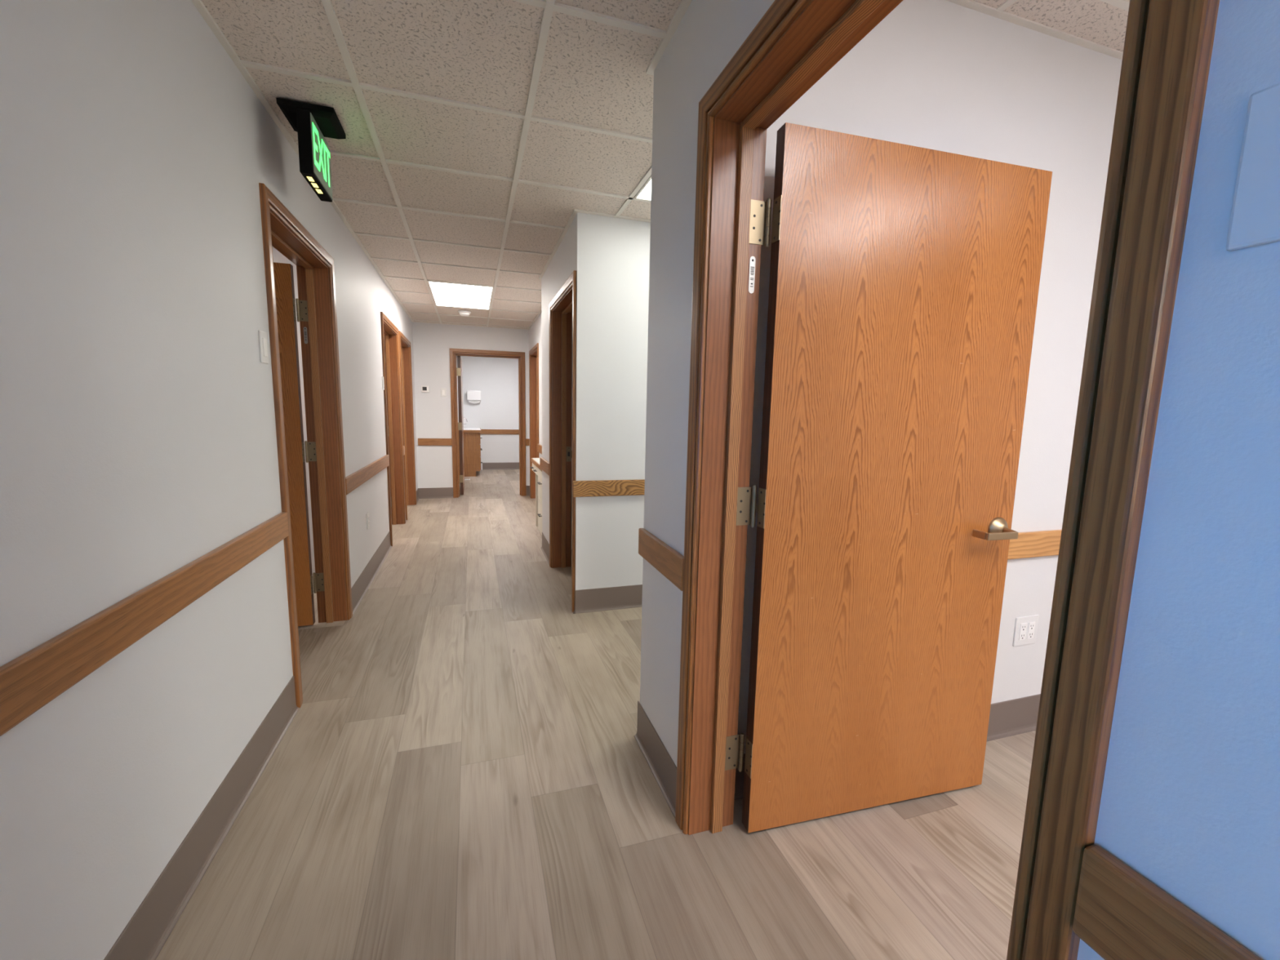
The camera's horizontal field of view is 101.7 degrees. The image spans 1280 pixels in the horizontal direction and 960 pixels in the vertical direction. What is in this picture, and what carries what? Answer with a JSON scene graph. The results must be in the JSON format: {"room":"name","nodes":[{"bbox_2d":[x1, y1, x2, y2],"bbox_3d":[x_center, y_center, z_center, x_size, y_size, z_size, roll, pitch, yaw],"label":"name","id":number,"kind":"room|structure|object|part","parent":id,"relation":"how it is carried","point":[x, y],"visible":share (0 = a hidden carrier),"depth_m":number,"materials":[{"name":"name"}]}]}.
{"room":"hospital interior","nodes":[
{"label":"hospital interior","id":0,"kind":"room"},
{"bbox_2d":[0,0,417,959],"bbox_3d":[-1.097,-0.119,0.727,0.153,2.585,14.073,-1,8,-18],"label":"wall","id":1,"kind":"structure","parent":0,"point":[138,436],"depth_m":1.20,"materials":[{"name":"paint"}]},
{"bbox_2d":[0,511,288,736],"bbox_3d":[-0.163,0.727,-1.845,0.021,0.101,8.429,-1,8,-18],"label":"wall rail","id":2,"kind":"object","parent":1,"relation":"attached to","point":[34,678],"visible":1,"depth_m":1.09,"materials":[{"name":"brown wood"}]},
{"bbox_2d":[103,488,419,959],"bbox_3d":[-1.019,1.096,0.840,0.016,0.150,13.923,-1,8,-18],"label":"baseboard","id":3,"kind":"structure","parent":1,"relation":"attached to","point":[146,933],"depth_m":1.48,"materials":[{"name":"rubber"}]},
{"bbox_2d":[257,329,268,364],"bbox_3d":[-1.416,-0.500,1.964,0.010,0.118,0.072,-1,8,-18],"label":"light switch","id":4,"kind":"object","parent":1,"relation":"attached to","point":[263,342],"visible":1,"depth_m":1.95,"materials":[{"name":"white plastic"}]},
{"bbox_2d":[273,262,324,626],"bbox_3d":[-2.311,-0.149,2.821,0.962,2.027,0.058,-1,8,-18],"label":"door","id":5,"kind":"structure","parent":1,"relation":"in","point":[286,304],"depth_m":2.91,"materials":[{"name":"brown wood"}]},
{"bbox_2d":[258,182,352,707],"bbox_3d":[-1.680,-0.136,2.573,0.171,2.115,1.055,-1,8,-18],"label":"door frame","id":6,"kind":"structure","parent":1,"relation":"attached to","point":[281,230],"depth_m":2.93,"materials":[{"name":"brown wood"}]},
{"bbox_2d":[345,454,389,494],"bbox_3d":[-2.034,-0.070,3.936,0.021,0.101,1.713,-1,8,-18],"label":"wall rail","id":7,"kind":"object","parent":1,"relation":"attached to","point":[358,477],"visible":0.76,"depth_m":3.68,"materials":[{"name":"brown wood"}]},
{"bbox_2d":[366,511,369,529],"bbox_3d":[-1.998,0.300,3.831,0.010,0.120,0.072,-1,8,-18],"label":"outlet","id":8,"kind":"object","parent":1,"relation":"attached to","point":[367,513],"visible":1,"depth_m":3.81,"materials":[{"name":"white plastic"}]},
{"bbox_2d":[382,376,384,390],"bbox_3d":[-2.276,-0.858,4.621,0.010,0.118,0.072,-1,8,-18],"label":"light switch","id":9,"kind":"object","parent":1,"relation":"attached to","point":[383,381],"visible":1,"depth_m":4.60,"materials":[{"name":"white plastic"}]},
{"bbox_2d":[380,311,405,546],"bbox_3d":[-2.527,-0.497,5.193,0.171,2.115,1.070,-1,8,-18],"label":"door frame","id":10,"kind":"structure","parent":1,"relation":"attached to","point":[389,331],"depth_m":5.60,"materials":[{"name":"brown wood"}]},
{"bbox_2d":[398,330,416,519],"bbox_3d":[-2.895,-0.654,6.330,0.171,2.115,1.080,-1,8,-18],"label":"door frame","id":11,"kind":"structure","parent":1,"relation":"attached to","point":[405,347],"depth_m":6.75,"materials":[{"name":"brown wood"}]},
{"bbox_2d":[272,246,519,573],"bbox_3d":[-2.096,-0.808,5.830,6.800,2.585,10.690,-1,8,-18],"label":"wall","id":12,"kind":"structure","parent":0,"point":[496,379],"depth_m":10.93,"materials":[{"name":"paint"}]},
{"bbox_2d":[466,390,480,403],"bbox_3d":[-3.426,-1.712,10.766,0.273,0.270,0.130,-1,8,-18],"label":"paper towel dispenser","id":13,"kind":"object","parent":12,"relation":"attached to","point":[473,396],"visible":1,"depth_m":10.71,"materials":[{"name":"white plastic"}]},
{"bbox_2d":[468,400,479,403],"bbox_3d":[-3.423,-1.614,10.768,0.220,0.075,0.016,-1,8,-18],"label":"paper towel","id":14,"kind":"object","parent":13,"relation":"hanging from","point":[470,401],"depth_m":10.76,"materials":[{"name":"white paper"}]},
{"bbox_2d":[480,429,519,434],"bbox_3d":[-2.276,-1.038,11.289,2.400,0.101,0.021,-1,8,-18],"label":"wall rail","id":15,"kind":"object","parent":12,"relation":"attached to","point":[483,431],"depth_m":11.06,"materials":[{"name":"brown wood"}]},
{"bbox_2d":[482,462,519,470],"bbox_3d":[-2.244,-0.314,11.402,2.300,0.150,0.016,-1,8,-18],"label":"baseboard","id":16,"kind":"structure","parent":12,"relation":"attached to","point":[513,465],"depth_m":11.17,"materials":[{"name":"rubber"}]},
{"bbox_2d":[539,457,549,475],"bbox_3d":[-0.825,-0.123,4.535,0.021,0.101,0.589,-1,8,-18],"label":"wall rail","id":17,"kind":"object","parent":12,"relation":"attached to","point":[544,464],"visible":0.8,"depth_m":4.48,"materials":[{"name":"brown wood"}]},
{"bbox_2d":[540,532,642,613],"bbox_3d":[1.131,0.636,4.697,3.804,0.150,1.673,-1,8,-18],"label":"baseboard","id":18,"kind":"structure","parent":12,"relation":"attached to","point":[591,600],"depth_m":3.42,"materials":[{"name":"rubber"}]},
{"bbox_2d":[200,0,681,328],"bbox_3d":[-0.432,-1.524,2.560,8.000,0.030,17.490,-1,8,-18],"label":"ceiling","id":19,"kind":"structure","parent":0,"point":[480,52],"depth_m":2.06,"materials":[{"name":"tile"}]},
{"bbox_2d":[275,97,346,202],"bbox_3d":[-1.326,-1.333,2.141,0.191,0.260,0.300,-1,8,-18],"label":"exit sign","id":20,"kind":"object","parent":19,"relation":"hanging from","point":[312,122],"visible":1,"depth_m":2.04,"materials":[{"name":"black plastic"}]},
{"bbox_3d":[-1.310,-1.321,2.148,0.002,0.214,0.288,-1,8,-18],"label":"panel","id":21,"kind":"part","parent":20,"relation":"part of","materials":[{"name":"plastic"}]},
{"bbox_2d":[240,0,666,328],"bbox_3d":[0.768,-1.601,3.488,5.144,0.008,9.316,-1,8,-18],"label":"grid","id":22,"kind":"object","parent":19,"relation":"attached to","point":[549,6],"visible":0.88,"depth_m":2.15,"materials":[{"name":"white metal"}]},
{"bbox_2d":[426,280,493,309],"bbox_3d":[-1.852,-1.911,5.427,0.586,0.015,1.195,-1,8,-18],"label":"recessed light","id":23,"kind":"object","parent":19,"relation":"in","point":[444,294],"visible":1,"depth_m":5.35,"materials":[{"name":"white plastic"}]},
{"bbox_2d":[457,310,471,315],"bbox_3d":[-2.104,-1.995,6.253,0.143,0.051,0.143,-1,8,-18],"label":"smoke detector","id":24,"kind":"object","parent":19,"relation":"attached to","point":[463,313],"visible":1,"depth_m":6.21,"materials":[{"name":"white plastic"}]},
{"bbox_2d":[633,175,651,201],"bbox_3d":[0.334,-1.499,2.637,0.586,0.015,0.586,-1,8,-18],"label":"recessed light","id":25,"kind":"object","parent":19,"relation":"in","point":[644,193],"visible":0.17,"depth_m":2.75,"materials":[{"name":"white"}]},
{"bbox_2d":[637,179,651,199],"bbox_3d":[0.334,-1.497,2.637,0.562,0.004,0.562,-1,8,-18],"label":"diffuser","id":26,"kind":"object","parent":25,"relation":"attached to","point":[645,192],"depth_m":2.74,"materials":[{"name":"white"}]},
{"bbox_2d":[412,322,529,488],"bbox_3d":[-1.717,-1.066,7.856,4.769,2.585,0.303,-1,8,-18],"label":"wall","id":27,"kind":"structure","parent":0,"point":[433,343],"depth_m":7.35,"materials":[{"name":"paint"}]},
{"bbox_2d":[421,385,429,392],"bbox_3d":[-2.984,-1.266,7.246,0.102,0.089,0.023,-1,8,-18],"label":"thermostat","id":28,"kind":"object","parent":27,"relation":"attached to","point":[424,388],"visible":1,"depth_m":7.24,"materials":[{"name":"white plastic"}]},
{"bbox_2d":[417,438,452,445],"bbox_3d":[-2.900,-0.538,7.375,0.447,0.101,0.021,-1,8,-18],"label":"wall rail","id":29,"kind":"object","parent":27,"relation":"attached to","point":[421,442],"visible":1,"depth_m":7.36,"materials":[{"name":"brown wood"}]},
{"bbox_2d":[440,387,446,396],"bbox_3d":[-2.764,-1.231,7.329,0.072,0.118,0.010,-1,8,-18],"label":"light switch","id":30,"kind":"object","parent":27,"relation":"attached to","point":[443,393],"visible":1,"depth_m":7.33,"materials":[{"name":"white plastic"}]},
{"bbox_2d":[456,355,464,494],"bbox_3d":[-2.768,-0.842,8.031,0.069,2.027,0.904,-1,8,-17],"label":"door","id":31,"kind":"structure","parent":27,"relation":"in","point":[460,424],"depth_m":7.67,"materials":[{"name":"brown wood"}]},
{"bbox_2d":[417,485,529,498],"bbox_3d":[-2.406,0.176,7.636,1.560,0.150,0.016,-1,8,-18],"label":"baseboard","id":32,"kind":"structure","parent":27,"relation":"attached to","point":[439,492],"depth_m":7.48,"materials":[{"name":"rubber"}]},
{"bbox_2d":[449,348,526,497],"bbox_3d":[-2.214,-0.812,7.645,1.035,2.115,0.178,-1,8,-18],"label":"door frame","id":33,"kind":"structure","parent":27,"relation":"attached to","point":[454,353],"depth_m":7.53,"materials":[{"name":"brown wood"}]},
{"bbox_2d":[525,438,529,445],"bbox_3d":[-1.674,-0.564,7.768,0.055,0.101,0.021,-1,8,-18],"label":"wall rail","id":34,"kind":"object","parent":27,"relation":"attached to","point":[527,440],"visible":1,"depth_m":7.76,"materials":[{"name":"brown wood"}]},
{"bbox_2d":[528,342,538,498],"bbox_3d":[-1.372,-0.726,7.125,0.171,2.115,0.970,-1,8,-18],"label":"door frame","id":35,"kind":"structure","parent":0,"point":[534,352],"depth_m":7.46,"materials":[{"name":"brown wood"}]},
{"bbox_2d":[528,313,542,457],"bbox_3d":[-1.098,-0.848,6.292,0.153,2.585,3.083,-1,8,-18],"label":"wall","id":36,"kind":"structure","parent":0,"point":[535,331],"depth_m":6.52,"materials":[{"name":"paint"}]},
{"bbox_2d":[537,444,542,453],"bbox_3d":[-1.012,-0.289,5.775,0.021,0.101,1.909,-1,8,-18],"label":"wall rail","id":37,"kind":"object","parent":36,"relation":"attached to","point":[539,446],"visible":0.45,"depth_m":6.43,"materials":[{"name":"brown wood"}]},
{"bbox_2d":[155,469,1035,959],"bbox_3d":[-0.695,0.926,2.772,8.687,0.001,21.015,-1,8,-18],"label":"floor","id":38,"kind":"structure","parent":0,"point":[461,771],"depth_m":1.62,"materials":[{"name":"plastic"}]},
{"bbox_2d":[457,432,482,476],"bbox_3d":[-3.925,-0.544,10.233,1.576,0.840,1.125,-1,8,-18],"label":"base cabinet","id":39,"kind":"object","parent":38,"relation":"on","point":[472,441],"visible":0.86,"depth_m":9.88,"materials":[{"name":"brown wood"}]},
{"bbox_2d":[457,427,481,432],"bbox_3d":[-3.919,-0.980,10.159,1.560,0.045,1.155,-1,8,-18],"label":"countertop","id":40,"kind":"structure","parent":39,"relation":"on","point":[465,429],"depth_m":9.85,"materials":[{"name":"white plastic"}]},
{"bbox_2d":[529,457,542,534],"bbox_3d":[-0.978,0.196,5.358,0.228,0.763,0.969,-1,8,-18],"label":"base cabinet","id":41,"kind":"object","parent":38,"relation":"on","point":[535,468],"visible":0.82,"depth_m":5.18,"materials":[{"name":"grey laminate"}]},
{"bbox_3d":[-1.050,-0.097,5.337,0.018,0.083,0.265,-1,8,-18],"label":"drawer","id":42,"kind":"part","parent":41,"relation":"part of","materials":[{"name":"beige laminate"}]},
{"bbox_3d":[-1.084,0.155,5.808,0.155,0.722,0.020,-1,8,-18],"label":"panel","id":43,"kind":"part","parent":41,"relation":"part of","materials":[{"name":"beige laminate"}]},
{"bbox_3d":[-0.957,0.049,5.031,0.016,0.280,0.357,-1,8,-18],"label":"drawer","id":44,"kind":"part","parent":41,"relation":"part of","materials":[{"name":"beige laminate"}]},
{"bbox_3d":[-0.963,0.356,5.071,0.016,0.320,0.357,-1,8,-18],"label":"drawer","id":45,"kind":"part","parent":41,"relation":"part of","materials":[{"name":"beige laminate"}]},
{"bbox_2d":[541,212,650,590],"bbox_3d":[1.257,-0.574,4.580,3.988,2.585,1.657,-1,8,-18],"label":"wall","id":46,"kind":"structure","parent":0,"point":[610,256],"depth_m":3.25,"materials":[{"name":"paint"}]},
{"bbox_2d":[548,270,576,612],"bbox_3d":[-0.491,-0.265,3.751,0.178,2.115,1.054,-1,8,-18],"label":"door frame","id":47,"kind":"structure","parent":46,"relation":"attached to","point":[562,308],"depth_m":4.13,"materials":[{"name":"brown wood"}]},
{"bbox_3d":[-0.571,-0.209,4.216,0.048,0.120,0.002,-1,8,-18],"label":"strike plate","id":48,"kind":"part","parent":47,"relation":"part of","materials":[{"name":"silver metal"}]},
{"bbox_2d":[573,479,644,497],"bbox_3d":[1.397,0.018,3.817,3.810,0.101,0.021,-1,8,-18],"label":"wall rail","id":49,"kind":"object","parent":46,"relation":"attached to","point":[635,486],"visible":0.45,"depth_m":3.29,"materials":[{"name":"brown wood"}]},
{"bbox_2d":[640,0,1279,959],"bbox_3d":[3.118,0.161,-1.178,3.988,2.700,7.832,-1,8,-18],"label":"wall","id":50,"kind":"structure","parent":0,"point":[1190,799],"depth_m":0.51,"materials":[{"name":"paint"}]},
{"bbox_2d":[191,0,692,329],"bbox_3d":[1.471,-1.301,1.316,5.144,0.010,13.923,-1,8,-18],"label":"trim","id":51,"kind":"structure","parent":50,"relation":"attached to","point":[684,5],"depth_m":1.93,"materials":[{"name":"white metal"}]},
{"bbox_2d":[634,700,676,817],"bbox_3d":[2.986,1.426,-1.038,3.804,0.150,7.848,-1,8,-18],"label":"baseboard","id":52,"kind":"structure","parent":50,"relation":"attached to","point":[659,760],"depth_m":1.86,"materials":[{"name":"rubber"}]},
{"bbox_2d":[638,528,684,591],"bbox_3d":[0.069,0.258,1.770,0.021,0.101,0.433,-1,8,-18],"label":"wall rail","id":53,"kind":"object","parent":50,"relation":"attached to","point":[665,559],"visible":0.78,"depth_m":1.73,"materials":[{"name":"brown wood"}]},
{"bbox_2d":[724,122,1052,832],"bbox_3d":[0.761,0.078,1.577,0.971,2.027,0.126,-1,8,-15],"label":"door","id":54,"kind":"structure","parent":50,"relation":"in","point":[904,279],"depth_m":1.57,"materials":[{"name":"brown wood"}]},
{"bbox_3d":[1.127,0.172,1.655,0.119,0.023,0.060,-1,8,-15],"label":"lever","id":55,"kind":"part","parent":54,"relation":"part of","materials":[{"name":"silver metal"}]},
{"bbox_3d":[1.172,0.160,1.693,0.075,0.075,0.027,-1,8,-15],"label":"lever handle","id":56,"kind":"part","parent":54,"relation":"part of","materials":[{"name":"silver metal"}]},
{"bbox_2d":[675,0,1219,959],"bbox_3d":[0.383,0.107,1.049,0.178,2.115,1.078,-1,8,-18],"label":"door frame","id":57,"kind":"structure","parent":50,"relation":"attached to","point":[1168,44],"depth_m":0.57,"materials":[{"name":"brown wood"}]},
{"bbox_2d":[1007,529,1062,559],"bbox_3d":[2.156,0.240,2.243,3.336,0.101,0.021,-1,8,-18],"label":"wall rail","id":58,"kind":"object","parent":50,"relation":"attached to","point":[1042,543],"depth_m":2.04,"materials":[{"name":"brown wood"}]},
{"bbox_2d":[1072,844,1262,959],"bbox_3d":[1.429,0.838,-2.433,0.021,0.101,6.319,-1,8,-18],"label":"wall rail","id":59,"kind":"object","parent":50,"relation":"attached to","point":[1120,913],"visible":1,"depth_m":0.50,"materials":[{"name":"brown wood"}]},
{"bbox_2d":[1226,82,1279,250],"bbox_3d":[0.512,-0.245,0.376,0.010,0.122,0.118,-1,8,-18],"label":"sign","id":60,"kind":"object","parent":50,"relation":"attached to","point":[1255,219],"visible":1,"depth_m":0.42,"materials":[{"name":"white plastic"}]},
{"bbox_2d":[973,0,1129,52],"bbox_3d":[2.603,-1.284,0.135,3.710,0.026,4.000,-1,8,-18],"label":"ceiling","id":61,"kind":"structure","parent":0,"point":[1097,21],"depth_m":1.69,"materials":[{"name":"tile"}]},
{"bbox_2d":[945,0,1129,59],"bbox_3d":[2.648,-1.265,0.119,3.636,0.006,3.937,-1,8,-18],"label":"grid","id":62,"kind":"object","parent":61,"relation":"attached to","point":[998,12],"visible":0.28,"depth_m":1.71,"materials":[{"name":"white metal"}]},
{"bbox_3d":[2.685,-0.034,0.247,3.736,2.700,4.037,-1,8,-18],"label":"wall","id":63,"kind":"structure","parent":0,"visible":0},
{"bbox_2d":[733,693,1040,799],"bbox_3d":[1.997,0.969,2.294,3.636,0.150,0.016,-1,8,-18],"label":"baseboard","id":64,"kind":"structure","parent":63,"relation":"attached to","point":[1015,717],"depth_m":2.15,"materials":[{"name":"rubber"}]},
{"bbox_2d":[1013,614,1039,646],"bbox_3d":[1.562,0.609,2.107,0.122,0.122,0.010,-1,8,-18],"label":"outlet","id":65,"kind":"object","parent":63,"relation":"attached to","point":[1026,627],"visible":1,"depth_m":2.10,"materials":[{"name":"white plastic"}]},
{"bbox_2d":[1018,622,1026,639],"bbox_3d":[1.540,0.610,2.098,0.033,0.068,0.006,-1,8,-18],"label":"receptacle","id":66,"kind":"object","parent":65,"relation":"attached to","point":[1022,626],"depth_m":2.10,"materials":[{"name":"white plastic"}]},
{"bbox_2d":[1026,622,1035,639],"bbox_3d":[1.584,0.609,2.112,0.033,0.068,0.006,-1,8,-18],"label":"receptacle","id":67,"kind":"object","parent":65,"relation":"attached to","point":[1030,625],"depth_m":2.11,"materials":[{"name":"white plastic"}]}
]}

